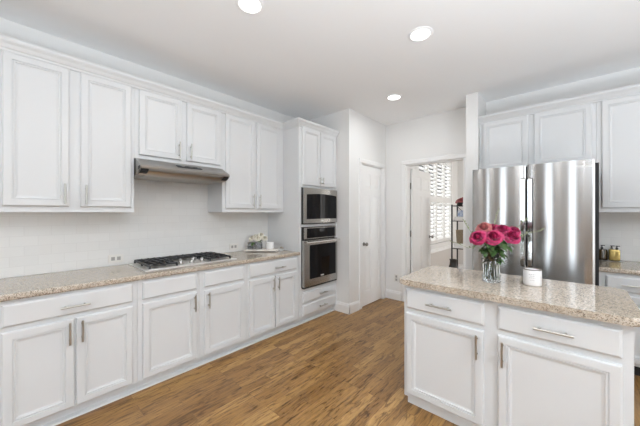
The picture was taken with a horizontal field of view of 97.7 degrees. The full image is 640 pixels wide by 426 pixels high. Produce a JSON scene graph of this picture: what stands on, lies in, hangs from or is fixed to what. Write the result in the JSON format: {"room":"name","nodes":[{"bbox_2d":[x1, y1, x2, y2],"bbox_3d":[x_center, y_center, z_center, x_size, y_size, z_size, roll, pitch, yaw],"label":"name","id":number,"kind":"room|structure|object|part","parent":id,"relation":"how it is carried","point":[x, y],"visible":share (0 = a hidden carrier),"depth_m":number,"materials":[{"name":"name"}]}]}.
{"room":"kitchen","nodes":[
{"label":"kitchen","id":0,"kind":"room"},
{"bbox_2d":[0,18,294,278],"bbox_3d":[-2.147,-0.018,2.369,0.120,2.830,7.650,0,0,42],"label":"wall","id":1,"kind":"structure","parent":0,"point":[7,28],"depth_m":2.60,"materials":[{"name":"white paint"}]},
{"bbox_2d":[0,50,133,211],"bbox_3d":[-1.948,-0.548,2.198,0.387,1.090,0.769,0,0,42],"label":"upper cabinet","id":2,"kind":"object","parent":1,"relation":"attached to","point":[67,136],"visible":1,"depth_m":2.05,"materials":[{"name":"white paint"}]},
{"bbox_3d":[-1.974,-0.555,1.956,0.021,1.020,0.331,0,0,42],"label":"door","id":3,"kind":"part","parent":2,"relation":"part of","materials":[{"name":"white paint"}]},
{"bbox_3d":[-1.859,-0.135,2.038,0.040,0.150,0.012,0,0,42],"label":"handle","id":4,"kind":"part","parent":2,"relation":"part of","materials":[{"name":"silver metal"}]},
{"bbox_3d":[-1.778,-0.135,2.127,0.040,0.150,0.012,0,0,42],"label":"handle","id":5,"kind":"part","parent":2,"relation":"part of","materials":[{"name":"silver metal"}]},
{"bbox_3d":[-1.711,-0.555,2.248,0.021,1.020,0.330,0,0,42],"label":"door","id":6,"kind":"part","parent":2,"relation":"part of","materials":[{"name":"white paint"}]},
{"bbox_2d":[0,179,267,277],"bbox_3d":[-1.854,0.009,2.599,0.008,0.945,3.384,0,0,42],"label":"backsplash","id":7,"kind":"structure","parent":1,"relation":"attached to","point":[167,218],"depth_m":2.67,"materials":[{"name":"white tile"}]},
{"bbox_2d":[108,254,122,262],"bbox_3d":[-1.873,0.422,2.567,0.008,0.072,0.116,0,0,42],"label":"wall outlet","id":8,"kind":"object","parent":7,"relation":"attached to","point":[119,257],"visible":1,"depth_m":2.56,"materials":[{"name":"white plastic"}]},
{"bbox_2d":[229,243,237,249],"bbox_3d":[-1.067,0.422,3.462,0.008,0.072,0.116,0,0,42],"label":"wall outlet","id":9,"kind":"object","parent":7,"relation":"attached to","point":[231,246],"visible":1,"depth_m":3.46,"materials":[{"name":"white plastic"}]},
{"bbox_2d":[134,88,221,168],"bbox_3d":[-1.419,-0.781,2.786,0.387,0.624,0.810,0,0,42],"label":"upper cabinet","id":10,"kind":"object","parent":1,"relation":"attached to","point":[166,129],"visible":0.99,"depth_m":2.63,"materials":[{"name":"white paint"}]},
{"bbox_3d":[-1.443,-0.782,2.546,0.021,0.565,0.355,0,0,42],"label":"door","id":11,"kind":"part","parent":10,"relation":"part of","materials":[{"name":"white paint"}]},
{"bbox_2d":[134,158,229,184],"bbox_3d":[-1.381,-0.391,2.751,0.488,0.152,0.802,0,0,42],"label":"range hood","id":12,"kind":"object","parent":10,"relation":"attached to","point":[144,169],"visible":0.97,"depth_m":2.59,"materials":[{"name":"silver metal"}]},
{"bbox_3d":[-1.250,-0.590,2.715,0.040,0.150,0.012,0,0,42],"label":"handle","id":13,"kind":"part","parent":10,"relation":"part of","materials":[{"name":"silver metal"}]},
{"bbox_3d":[-1.175,-0.782,2.843,0.021,0.565,0.351,0,0,42],"label":"door","id":14,"kind":"part","parent":10,"relation":"part of","materials":[{"name":"white paint"}]},
{"bbox_2d":[208,113,282,211],"bbox_3d":[-0.861,-0.548,3.406,0.387,1.090,0.854,0,0,42],"label":"upper cabinet","id":15,"kind":"object","parent":1,"relation":"attached to","point":[252,152],"visible":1,"depth_m":3.23,"materials":[{"name":"white paint"}]},
{"bbox_3d":[-0.896,-0.555,3.154,0.021,1.020,0.370,0,0,42],"label":"door","id":16,"kind":"part","parent":15,"relation":"part of","materials":[{"name":"white paint"}]},
{"bbox_3d":[-0.629,-0.555,3.450,0.021,1.020,0.362,0,0,42],"label":"door","id":17,"kind":"part","parent":15,"relation":"part of","materials":[{"name":"white paint"}]},
{"bbox_2d":[0,0,639,124],"bbox_3d":[1.181,-1.483,1.493,6.240,0.100,11.040,0,0,42],"label":"ceiling","id":18,"kind":"structure","parent":0,"point":[308,60],"depth_m":2.38,"materials":[{"name":"white paint"}]},
{"bbox_2d":[235,0,263,14],"bbox_3d":[-0.481,-1.427,1.922,0.194,0.010,0.194,0,0,42],"label":"recessed light","id":19,"kind":"object","parent":18,"relation":"in","point":[253,7],"visible":1,"depth_m":1.94,"materials":[{"name":"white paint"}]},
{"bbox_2d":[386,94,401,100],"bbox_3d":[0.918,-1.427,3.469,0.194,0.010,0.194,0,0,42],"label":"recessed light","id":20,"kind":"object","parent":18,"relation":"in","point":[392,97],"visible":1,"depth_m":3.47,"materials":[{"name":"white paint"}]},
{"bbox_2d":[408,26,432,41],"bbox_3d":[0.806,-1.427,2.245,0.194,0.010,0.194,0,0,42],"label":"recessed light","id":21,"kind":"object","parent":18,"relation":"in","point":[419,34],"visible":1,"depth_m":2.24,"materials":[{"name":"white paint"}]},
{"bbox_2d":[310,109,352,308],"bbox_3d":[0.120,-0.018,4.167,0.845,2.830,0.100,0,0,42],"label":"wall","id":22,"kind":"structure","parent":0,"point":[341,121],"depth_m":3.91,"materials":[{"name":"white paint"}]},
{"bbox_2d":[335,301,349,314],"bbox_3d":[0.314,1.327,3.915,0.251,0.140,0.016,0,0,42],"label":"baseboard","id":23,"kind":"structure","parent":22,"relation":"attached to","point":[342,307],"depth_m":3.90,"materials":[{"name":"white paint"}]},
{"bbox_2d":[56,298,639,425],"bbox_3d":[1.181,1.447,1.493,6.240,0.100,11.040,0,0,42],"label":"floor","id":24,"kind":"structure","parent":0,"point":[334,368],"depth_m":2.24,"materials":[{"name":"brown wood"}]},
{"bbox_2d":[0,281,136,425],"bbox_3d":[-1.863,0.961,2.085,0.679,0.872,0.716,0,0,42],"label":"base cabinet","id":25,"kind":"object","parent":24,"relation":"on","point":[65,356],"visible":1,"depth_m":1.85,"materials":[{"name":"white paint"}]},
{"bbox_3d":[-1.764,1.007,1.763,0.021,0.590,0.326,0,0,42],"label":"door","id":26,"kind":"part","parent":25,"relation":"part of","materials":[{"name":"white paint"}]},
{"bbox_3d":[-1.651,0.614,1.889,0.021,0.137,0.664,0,0,42],"label":"drawer","id":27,"kind":"part","parent":25,"relation":"part of","materials":[{"name":"white paint"}]},
{"bbox_3d":[-1.649,0.799,1.845,0.040,0.145,0.012,0,0,42],"label":"handle","id":28,"kind":"part","parent":25,"relation":"part of","materials":[{"name":"silver metal"}]},
{"bbox_3d":[-1.629,0.622,1.867,0.040,0.012,0.150,0,0,42],"label":"handle","id":29,"kind":"part","parent":25,"relation":"part of","materials":[{"name":"silver metal"}]},
{"bbox_3d":[-1.607,0.799,1.892,0.040,0.145,0.012,0,0,42],"label":"handle","id":30,"kind":"part","parent":25,"relation":"part of","materials":[{"name":"silver metal"}]},
{"bbox_3d":[-1.539,1.007,2.013,0.021,0.590,0.329,0,0,42],"label":"door","id":31,"kind":"part","parent":25,"relation":"part of","materials":[{"name":"white paint"}]},
{"bbox_2d":[135,271,198,391],"bbox_3d":[-1.460,0.961,2.532,0.679,0.872,0.483,0,0,42],"label":"base cabinet","id":32,"kind":"object","parent":24,"relation":"on","point":[167,306],"visible":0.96,"depth_m":2.31,"materials":[{"name":"white paint"}]},
{"bbox_3d":[-1.243,0.614,2.342,0.021,0.137,0.425,0,0,42],"label":"drawer","id":33,"kind":"part","parent":32,"relation":"part of","materials":[{"name":"white paint"}]},
{"bbox_3d":[-1.243,1.007,2.342,0.021,0.590,0.425,0,0,42],"label":"door","id":34,"kind":"part","parent":32,"relation":"part of","materials":[{"name":"white paint"}]},
{"bbox_3d":[-1.097,0.799,2.459,0.040,0.145,0.012,0,0,42],"label":"handle","id":35,"kind":"part","parent":32,"relation":"part of","materials":[{"name":"silver metal"}]},
{"bbox_2d":[197,264,245,366],"bbox_3d":[-1.134,0.961,2.895,0.679,0.872,0.490,0,0,42],"label":"base cabinet","id":36,"kind":"object","parent":24,"relation":"on","point":[222,291],"visible":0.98,"depth_m":2.68,"materials":[{"name":"white paint"}]},
{"bbox_3d":[-1.011,0.799,2.554,0.040,0.145,0.012,0,0,42],"label":"handle","id":37,"kind":"part","parent":36,"relation":"part of","materials":[{"name":"silver metal"}]},
{"bbox_3d":[-0.917,0.614,2.705,0.021,0.137,0.415,0,0,42],"label":"drawer","id":38,"kind":"part","parent":36,"relation":"part of","materials":[{"name":"white paint"}]},
{"bbox_3d":[-0.917,1.007,2.705,0.021,0.590,0.415,0,0,42],"label":"door","id":39,"kind":"part","parent":36,"relation":"part of","materials":[{"name":"white paint"}]},
{"bbox_2d":[244,256,297,346],"bbox_3d":[-0.720,0.961,3.355,0.679,0.872,0.742,0,0,42],"label":"base cabinet","id":40,"kind":"object","parent":24,"relation":"on","point":[271,285],"visible":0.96,"depth_m":3.11,"materials":[{"name":"white paint"}]},
{"bbox_2d":[0,250,299,301],"bbox_3d":[-1.605,0.503,2.388,0.643,0.040,3.363,0,0,42],"label":"countertop","id":41,"kind":"structure","parent":40,"relation":"on","point":[13,288],"depth_m":2.11,"materials":[{"name":"beige stone"}]},
{"bbox_2d":[128,252,235,271],"bbox_3d":[-1.319,0.460,2.743,0.492,0.046,0.837,0,0,42],"label":"gas cooktop","id":42,"kind":"object","parent":41,"relation":"in","point":[167,262],"visible":1,"depth_m":2.64,"materials":[{"name":"silver metal"}]},
{"bbox_2d":[244,248,278,251],"bbox_3d":[-0.723,0.468,3.482,0.410,0.030,0.150,0,0,0],"label":"serving tray","id":43,"kind":"object","parent":41,"relation":"on","point":[253,249],"visible":0.86,"depth_m":3.43,"materials":[{"name":"stone"}]},
{"bbox_2d":[247,242,253,248],"bbox_3d":[-0.868,0.413,3.492,0.076,0.080,0.076,0,0,42],"label":"glass votive","id":44,"kind":"object","parent":43,"relation":"on","point":[249,246],"visible":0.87,"depth_m":3.46,"materials":[{"name":"grey"}]},
{"bbox_2d":[254,242,261,248],"bbox_3d":[-0.767,0.410,3.482,0.100,0.086,0.100,0,0,42],"label":"jar","id":45,"kind":"object","parent":43,"relation":"on","point":[258,245],"visible":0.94,"depth_m":3.44,"materials":[{"name":"clear glass"}]},
{"bbox_2d":[249,236,254,245],"bbox_3d":[-0.844,0.367,3.478,0.114,0.149,0.086,0,0,42],"label":"flower","id":46,"kind":"object","parent":45,"relation":"in","point":[251,238],"visible":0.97,"depth_m":3.47,"materials":[{"name":"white plant"}]},
{"bbox_2d":[266,242,273,248],"bbox_3d":[-0.623,0.412,3.482,0.100,0.082,0.100,0,0,42],"label":"cup","id":47,"kind":"object","parent":43,"relation":"on","point":[269,245],"visible":0.98,"depth_m":3.44,"materials":[{"name":"white ceramic"}]},
{"bbox_3d":[-0.623,1.007,3.031,0.021,0.590,0.328,0,0,42],"label":"door","id":48,"kind":"part","parent":40,"relation":"part of","materials":[{"name":"white paint"}]},
{"bbox_3d":[-0.508,0.614,3.159,0.021,0.137,0.673,0,0,42],"label":"drawer","id":49,"kind":"part","parent":40,"relation":"part of","materials":[{"name":"white paint"}]},
{"bbox_3d":[-0.394,1.007,3.286,0.021,0.590,0.331,0,0,42],"label":"door","id":50,"kind":"part","parent":40,"relation":"part of","materials":[{"name":"white paint"}]},
{"bbox_2d":[268,126,335,324],"bbox_3d":[-0.223,0.152,3.908,0.679,2.490,0.740,0,0,42],"label":"tall cabinet","id":51,"kind":"object","parent":24,"relation":"on","point":[309,156],"visible":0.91,"depth_m":3.60,"materials":[{"name":"white paint"}]},
{"bbox_2d":[0,34,338,137],"bbox_3d":[-1.226,-1.107,2.546,0.339,0.083,4.106,0,0,42],"label":"trim","id":52,"kind":"structure","parent":51,"relation":"on","point":[7,43],"depth_m":2.38,"materials":[{"name":"white paint"}]},
{"bbox_3d":[-0.111,-0.705,3.600,0.021,0.720,0.325,0,0,42],"label":"door","id":53,"kind":"part","parent":51,"relation":"part of","materials":[{"name":"white paint"}]},
{"bbox_3d":[0.001,1.228,3.725,0.021,0.138,0.640,0,0,42],"label":"drawer","id":54,"kind":"part","parent":51,"relation":"part of","materials":[{"name":"white paint"}]},
{"bbox_3d":[0.001,1.065,3.725,0.021,0.125,0.640,0,0,42],"label":"drawer","id":55,"kind":"part","parent":51,"relation":"part of","materials":[{"name":"white paint"}]},
{"bbox_2d":[301,187,336,223],"bbox_3d":[-0.188,-0.083,3.886,0.565,0.460,0.658,0,0,42],"label":"microwave","id":56,"kind":"object","parent":51,"relation":"in","point":[318,206],"visible":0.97,"depth_m":3.66,"materials":[{"name":"grey metal"}]},
{"bbox_2d":[301,226,339,288],"bbox_3d":[-0.164,0.569,3.866,0.627,0.764,0.652,0,0,42],"label":"wall oven","id":57,"kind":"object","parent":51,"relation":"in","point":[318,243],"visible":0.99,"depth_m":3.65,"materials":[{"name":"grey metal"}]},
{"bbox_3d":[0.007,0.265,3.725,0.020,0.145,0.632,0,0,42],"label":"control panel","id":58,"kind":"part","parent":57,"relation":"part of","materials":[{"name":"silver metal"}]},
{"bbox_3d":[0.051,0.375,3.679,0.059,0.030,0.632,0,0,42],"label":"handle","id":59,"kind":"part","parent":57,"relation":"part of","materials":[{"name":"silver metal"}]},
{"bbox_3d":[0.113,-0.705,3.849,0.021,0.720,0.327,0,0,42],"label":"door","id":60,"kind":"part","parent":51,"relation":"part of","materials":[{"name":"white paint"}]},
{"bbox_2d":[449,259,457,267],"bbox_3d":[2.154,1.077,4.519,0.230,0.640,0.230,0,0,42],"label":"floor vase","id":61,"kind":"object","parent":24,"relation":"on","point":[453,262],"visible":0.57,"depth_m":4.47,"materials":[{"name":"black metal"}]},
{"bbox_2d":[451,205,462,265],"bbox_3d":[2.401,0.632,4.727,0.252,1.530,0.320,0,0,42],"label":"etagere shelf","id":62,"kind":"object","parent":24,"relation":"on","point":[457,206],"visible":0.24,"depth_m":4.69,"materials":[{"name":"black metal"}]},
{"bbox_3d":[2.214,0.632,4.693,0.020,1.530,0.020,0,0,42],"label":"post","id":63,"kind":"part","parent":62,"relation":"part of","materials":[{"name":"black metal"}]},
{"bbox_3d":[2.415,0.632,4.916,0.020,1.530,0.020,0,0,42],"label":"post","id":64,"kind":"part","parent":62,"relation":"part of","materials":[{"name":"black metal"}]},
{"bbox_2d":[454,243,462,248],"bbox_3d":[2.394,0.557,4.714,0.185,0.080,0.230,0,0,42],"label":"box","id":65,"kind":"object","parent":62,"relation":"on","point":[456,245],"visible":0.4,"depth_m":4.65,"materials":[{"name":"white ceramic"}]},
{"bbox_2d":[456,230,462,243],"bbox_3d":[2.405,0.406,4.723,0.204,0.220,0.204,0,0,42],"label":"woven basket","id":66,"kind":"object","parent":65,"relation":"on","point":[459,233],"visible":0.56,"depth_m":4.67,"materials":[{"name":"beige wicker"}]},
{"bbox_3d":[2.386,0.120,4.713,0.185,0.034,0.220,0,0,42],"label":"book","id":67,"kind":"object","parent":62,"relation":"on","visible":0},
{"bbox_3d":[2.391,0.086,4.703,0.185,0.033,0.210,0,0,42],"label":"book","id":68,"kind":"object","parent":67,"relation":"on","visible":0},
{"bbox_2d":[458,211,462,216],"bbox_3d":[2.379,0.017,4.693,0.100,0.100,0.120,0,0,42],"label":"patterned box","id":69,"kind":"object","parent":68,"relation":"on","point":[460,213],"visible":0.56,"depth_m":4.65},
{"bbox_2d":[404,285,633,425],"bbox_3d":[1.228,0.961,1.889,1.135,0.872,0.670,0,0,42],"label":"kitchen island","id":70,"kind":"object","parent":24,"relation":"on","point":[469,361],"visible":0.98,"depth_m":1.61,"materials":[{"name":"white paint"}]},
{"bbox_3d":[0.789,0.627,1.861,0.165,0.013,0.040,0,0,42],"label":"handle","id":71,"kind":"part","parent":70,"relation":"part of","materials":[{"name":"silver metal"}]},
{"bbox_3d":[0.817,0.624,1.877,0.498,0.137,0.021,0,0,42],"label":"drawer","id":72,"kind":"part","parent":70,"relation":"part of","materials":[{"name":"white paint"}]},
{"bbox_3d":[0.817,1.018,1.877,0.498,0.587,0.021,0,0,42],"label":"door","id":73,"kind":"part","parent":70,"relation":"part of","materials":[{"name":"white paint"}]},
{"bbox_3d":[0.956,0.822,1.710,0.013,0.145,0.040,0,0,42],"label":"handle","id":74,"kind":"part","parent":70,"relation":"part of","materials":[{"name":"silver metal"}]},
{"bbox_3d":[1.056,0.822,1.620,0.013,0.145,0.040,0,0,42],"label":"handle","id":75,"kind":"part","parent":70,"relation":"part of","materials":[{"name":"silver metal"}]},
{"bbox_2d":[399,266,639,326],"bbox_3d":[1.248,0.503,1.910,1.202,0.040,0.700,0,0,42],"label":"island countertop","id":76,"kind":"structure","parent":70,"relation":"on","point":[613,305],"depth_m":1.69,"materials":[{"name":"beige stone"}]},
{"bbox_2d":[482,252,500,282],"bbox_3d":[1.196,0.378,1.953,0.112,0.209,0.112,0,0,42],"label":"glass vase","id":77,"kind":"object","parent":76,"relation":"on","point":[491,268],"visible":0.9,"depth_m":1.91,"materials":[{"name":"clear glass"}]},
{"bbox_2d":[475,222,491,256],"bbox_3d":[1.185,0.264,1.988,0.122,0.386,0.155,0,0,-1],"label":"rose","id":78,"kind":"object","parent":77,"relation":"in","point":[485,226],"visible":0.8,"depth_m":1.98,"materials":[{"name":"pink plant"}]},
{"bbox_2d":[469,230,504,263],"bbox_3d":[1.146,0.288,1.934,0.195,0.337,0.150,0,0,0],"label":"rose","id":79,"kind":"object","parent":77,"relation":"in","point":[478,237],"visible":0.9,"depth_m":1.91,"materials":[{"name":"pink plant"}]},
{"bbox_2d":[482,230,506,264],"bbox_3d":[1.198,0.289,1.907,0.149,0.336,0.138,0,0,14],"label":"rose","id":80,"kind":"object","parent":77,"relation":"in","point":[498,237],"visible":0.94,"depth_m":1.87,"materials":[{"name":"pink plant"}]},
{"bbox_2d":[482,224,508,258],"bbox_3d":[1.247,0.270,1.988,0.149,0.373,0.210,0,0,13],"label":"rose","id":81,"kind":"object","parent":77,"relation":"in","point":[493,226],"visible":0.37,"depth_m":1.95,"materials":[{"name":"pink plant"}]},
{"bbox_2d":[481,225,511,255],"bbox_3d":[1.246,0.271,1.980,0.200,0.371,0.152,0,0,28],"label":"rose","id":82,"kind":"object","parent":77,"relation":"in","point":[501,228],"visible":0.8,"depth_m":1.97,"materials":[{"name":"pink plant"}]},
{"bbox_2d":[494,230,520,258],"bbox_3d":[1.280,0.290,1.947,0.187,0.334,0.164,0,0,42],"label":"rose","id":83,"kind":"object","parent":77,"relation":"in","point":[513,237],"visible":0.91,"depth_m":1.91,"materials":[{"name":"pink plant"}]},
{"bbox_2d":[504,226,520,240],"bbox_3d":[1.302,0.278,2.010,0.290,0.358,0.136,0,0,-25],"label":"rose","id":84,"kind":"object","parent":77,"relation":"in","point":[514,228],"visible":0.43,"depth_m":2.00,"materials":[{"name":"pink plant"}]},
{"bbox_2d":[523,267,541,286],"bbox_3d":[1.413,0.428,1.863,0.103,0.110,0.103,0,0,42],"label":"candle jar","id":85,"kind":"object","parent":76,"relation":"on","point":[532,276],"visible":1,"depth_m":1.82,"materials":[{"name":"white ceramic"}]},
{"bbox_3d":[1.223,0.627,1.470,0.165,0.013,0.040,0,0,42],"label":"handle","id":86,"kind":"part","parent":70,"relation":"part of","materials":[{"name":"silver metal"}]},
{"bbox_3d":[1.244,0.624,1.492,0.505,0.137,0.021,0,0,42],"label":"drawer","id":87,"kind":"part","parent":70,"relation":"part of","materials":[{"name":"white paint"}]},
{"bbox_3d":[1.244,1.018,1.492,0.505,0.587,0.021,0,0,42],"label":"door","id":88,"kind":"part","parent":70,"relation":"part of","materials":[{"name":"white paint"}]},
{"bbox_2d":[472,159,598,285],"bbox_3d":[2.143,0.483,2.817,0.915,1.828,0.906,0,0,42],"label":"refrigerator","id":89,"kind":"object","parent":24,"relation":"on","point":[562,198],"visible":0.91,"depth_m":2.44,"materials":[{"name":"grey metal"}]},
{"bbox_3d":[1.723,0.093,2.707,0.438,1.048,0.071,0,0,42],"label":"door","id":90,"kind":"part","parent":89,"relation":"part of","materials":[{"name":"silver metal"}]},
{"bbox_3d":[1.846,0.089,2.548,0.030,0.815,0.034,0,0,42],"label":"handle","id":91,"kind":"part","parent":89,"relation":"part of","materials":[{"name":"silver metal"}]},
{"bbox_3d":[1.886,0.089,2.512,0.030,0.815,0.034,0,0,42],"label":"handle","id":92,"kind":"part","parent":89,"relation":"part of","materials":[{"name":"silver metal"}]},
{"bbox_3d":[2.058,0.093,2.405,0.440,1.048,0.071,0,0,42],"label":"door","id":93,"kind":"part","parent":89,"relation":"part of","materials":[{"name":"silver metal"}]},
{"bbox_3d":[2.191,0.479,2.866,0.909,1.775,0.768,0,0,42],"label":"casing","id":94,"kind":"part","parent":89,"relation":"part of","materials":[{"name":"grey metal"}]},
{"bbox_2d":[599,271,639,375],"bbox_3d":[3.053,0.961,2.379,1.002,0.872,0.674,0,0,42],"label":"base cabinet","id":95,"kind":"object","parent":24,"relation":"on","point":[630,283],"visible":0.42,"depth_m":2.37,"materials":[{"name":"white paint"}]},
{"bbox_2d":[599,260,639,274],"bbox_3d":[3.068,0.503,2.379,1.040,0.040,0.641,0,0,42],"label":"countertop","id":96,"kind":"structure","parent":95,"relation":"on","point":[630,267],"depth_m":2.47,"materials":[{"name":"beige stone"}]},
{"bbox_2d":[600,259,625,262],"bbox_3d":[2.912,0.481,2.811,0.208,0.003,0.125,0,0,42],"label":"tray","id":97,"kind":"object","parent":96,"relation":"on","point":[608,259],"visible":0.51,"depth_m":2.78,"materials":[{"name":"silver metal"}]},
{"bbox_2d":[599,245,607,259],"bbox_3d":[2.869,0.403,2.846,0.084,0.147,0.084,0,0,42],"label":"soap dispenser","id":98,"kind":"object","parent":97,"relation":"on","point":[603,253],"visible":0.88,"depth_m":2.81,"materials":[{"name":"grey glass"}]},
{"bbox_2d":[608,245,619,260],"bbox_3d":[2.934,0.403,2.788,0.080,0.147,0.064,0,0,42],"label":"soap dispenser","id":99,"kind":"object","parent":97,"relation":"on","point":[613,254],"visible":1,"depth_m":2.77,"materials":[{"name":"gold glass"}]},
{"bbox_3d":[2.730,0.617,2.285,0.555,0.130,0.021,0,0,42],"label":"drawer","id":100,"kind":"part","parent":95,"relation":"part of","materials":[{"name":"white paint"}]},
{"bbox_3d":[2.625,0.992,2.379,0.273,0.560,0.021,0,0,42],"label":"door","id":101,"kind":"part","parent":95,"relation":"part of","materials":[{"name":"white paint"}]},
{"bbox_2d":[353,110,385,301],"bbox_3d":[0.738,-0.018,4.298,0.100,2.830,0.922,0,0,42],"label":"wall","id":102,"kind":"structure","parent":0,"point":[369,135],"depth_m":4.06,"materials":[{"name":"white paint"}]},
{"bbox_2d":[348,289,385,313],"bbox_3d":[0.743,1.327,4.217,0.016,0.140,1.037,0,0,42],"label":"baseboard","id":103,"kind":"structure","parent":102,"relation":"attached to","point":[354,306],"depth_m":3.92,"materials":[{"name":"white paint"}]},
{"bbox_2d":[362,165,380,306],"bbox_3d":[0.813,0.341,4.296,0.108,2.088,0.587,0,0,42],"label":"door","id":104,"kind":"structure","parent":102,"relation":"in","point":[371,176],"depth_m":4.30,"materials":[{"name":"white paint"}]},
{"bbox_2d":[359,158,384,309],"bbox_3d":[0.781,0.306,4.325,0.108,2.181,0.747,0,0,42],"label":"trim","id":105,"kind":"structure","parent":102,"relation":"attached to","point":[361,161],"depth_m":4.42,"materials":[{"name":"white paint"}]},
{"bbox_2d":[410,161,457,272],"bbox_3d":[2.298,-0.018,5.714,0.135,2.830,3.030,0,0,42],"label":"wall","id":106,"kind":"structure","parent":0,"point":[455,164],"depth_m":6.30,"materials":[{"name":"white paint"}]},
{"bbox_2d":[410,244,453,259],"bbox_3d":[2.357,0.769,5.668,0.045,0.075,3.020,0,0,42],"label":"trim","id":107,"kind":"structure","parent":106,"relation":"attached to","point":[435,250],"depth_m":5.81,"materials":[{"name":"white paint"}]},
{"bbox_2d":[416,162,452,248],"bbox_3d":[2.354,-0.263,5.765,0.110,1.960,2.040,0,0,42],"label":"window","id":108,"kind":"structure","parent":106,"relation":"in","point":[445,242],"depth_m":6.12,"materials":[{"name":"white paint"}]},
{"bbox_2d":[418,165,427,172],"bbox_3d":[1.913,-0.263,5.213,0.075,1.780,0.462,0,0,42],"label":"plantation shutter","id":109,"kind":"object","parent":108,"relation":"attached to","point":[425,168],"visible":0.05,"depth_m":5.23,"materials":[{"name":"white wood"}]},
{"bbox_2d":[428,164,435,243],"bbox_3d":[2.228,-0.263,5.562,0.075,1.780,0.462,0,0,42],"label":"plantation shutter","id":110,"kind":"object","parent":108,"relation":"attached to","point":[433,195],"visible":0.54,"depth_m":5.61,"materials":[{"name":"white wood"}]},
{"bbox_3d":[2.252,-0.263,5.541,0.010,1.520,0.012,0,0,42],"label":"tilt rod","id":111,"kind":"part","parent":110,"relation":"part of","materials":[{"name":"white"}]},
{"bbox_3d":[2.335,-0.263,5.782,0.006,1.700,1.780,0,0,42],"label":"pane","id":112,"kind":"part","parent":108,"relation":"part of","materials":[{"name":"clear glass"}]},
{"bbox_2d":[436,163,443,242],"bbox_3d":[2.542,-0.263,5.912,0.075,1.780,0.462,0,0,42],"label":"plantation shutter","id":113,"kind":"object","parent":108,"relation":"attached to","point":[439,200],"visible":0.79,"depth_m":5.91,"materials":[{"name":"white wood"}]},
{"bbox_2d":[444,162,450,240],"bbox_3d":[2.857,-0.263,6.261,0.075,1.780,0.462,0,0,42],"label":"plantation shutter","id":114,"kind":"object","parent":108,"relation":"attached to","point":[447,234],"visible":0.82,"depth_m":6.27,"materials":[{"name":"white wood"}]},
{"bbox_3d":[2.335,-0.263,5.782,0.060,1.800,1.880,0,0,42],"label":"frame","id":115,"kind":"part","parent":108,"relation":"part of","materials":[{"name":"white paint"}]},
{"bbox_2d":[458,161,462,264],"bbox_3d":[4.833,-0.018,5.552,6.240,2.830,0.120,0,0,42],"label":"wall","id":116,"kind":"structure","parent":0,"point":[460,163],"depth_m":6.76,"materials":[{"name":"white paint"}]},
{"bbox_2d":[466,92,485,269],"bbox_3d":[1.972,-0.018,3.526,0.130,2.830,0.420,0,0,42],"label":"wall","id":117,"kind":"structure","parent":0,"point":[475,104],"depth_m":3.38,"materials":[{"name":"white paint"}]},
{"bbox_2d":[386,67,639,300],"bbox_3d":[2.681,-0.018,3.251,6.120,2.830,0.120,0,0,42],"label":"wall","id":118,"kind":"structure","parent":0,"point":[444,133],"depth_m":4.12,"materials":[{"name":"white paint"}]},
{"bbox_2d":[386,289,400,300],"bbox_3d":[1.181,1.327,4.510,0.275,0.140,0.016,0,0,42],"label":"baseboard","id":119,"kind":"structure","parent":118,"relation":"attached to","point":[396,295],"depth_m":4.50,"materials":[{"name":"white paint"}]},
{"bbox_2d":[394,274,397,281],"bbox_3d":[1.223,1.050,4.478,0.070,0.115,0.008,0,0,42],"label":"wall outlet","id":120,"kind":"object","parent":118,"relation":"attached to","point":[395,275],"visible":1,"depth_m":4.48,"materials":[{"name":"white plastic"}]},
{"bbox_2d":[410,169,433,272],"bbox_3d":[1.734,0.344,4.708,0.113,2.083,0.780,0,0,42],"label":"door","id":121,"kind":"structure","parent":118,"relation":"in","point":[420,185],"depth_m":4.68,"materials":[{"name":"white paint"}]},
{"bbox_2d":[402,153,465,301],"bbox_3d":[1.688,0.294,4.132,0.967,2.206,0.138,0,0,42],"label":"trim","id":122,"kind":"structure","parent":118,"relation":"attached to","point":[406,165],"depth_m":4.37,"materials":[{"name":"white paint"}]},
{"bbox_2d":[480,103,595,168],"bbox_3d":[2.415,-0.777,3.167,1.002,0.632,0.360,0,0,42],"label":"upper cabinet","id":123,"kind":"object","parent":118,"relation":"attached to","point":[566,134],"visible":0.86,"depth_m":2.98,"materials":[{"name":"white paint"}]},
{"bbox_3d":[2.115,-0.780,3.208,0.440,0.569,0.021,0,0,42],"label":"door","id":124,"kind":"part","parent":123,"relation":"part of","materials":[{"name":"white paint"}]},
{"bbox_2d":[479,84,639,123],"bbox_3d":[2.593,-1.107,2.753,1.826,0.083,0.054,0,0,42],"label":"trim","id":125,"kind":"structure","parent":123,"relation":"attached to","point":[631,90],"depth_m":2.84,"materials":[{"name":"white paint"}]},
{"bbox_3d":[2.483,-0.780,2.877,0.450,0.569,0.021,0,0,42],"label":"door","id":126,"kind":"part","parent":123,"relation":"part of","materials":[{"name":"white paint"}]},
{"bbox_2d":[596,94,639,211],"bbox_3d":[3.076,-0.548,2.539,0.818,1.090,0.392,0,0,42],"label":"upper cabinet","id":127,"kind":"object","parent":118,"relation":"attached to","point":[617,120],"visible":0.94,"depth_m":2.61,"materials":[{"name":"white paint"}]},
{"bbox_2d":[599,212,639,261],"bbox_3d":[3.612,0.239,2.327,1.900,0.485,0.008,0,0,42],"label":"backsplash","id":128,"kind":"structure","parent":118,"relation":"attached to","point":[622,229],"depth_m":2.82,"materials":[{"name":"white tile"}]}
]}

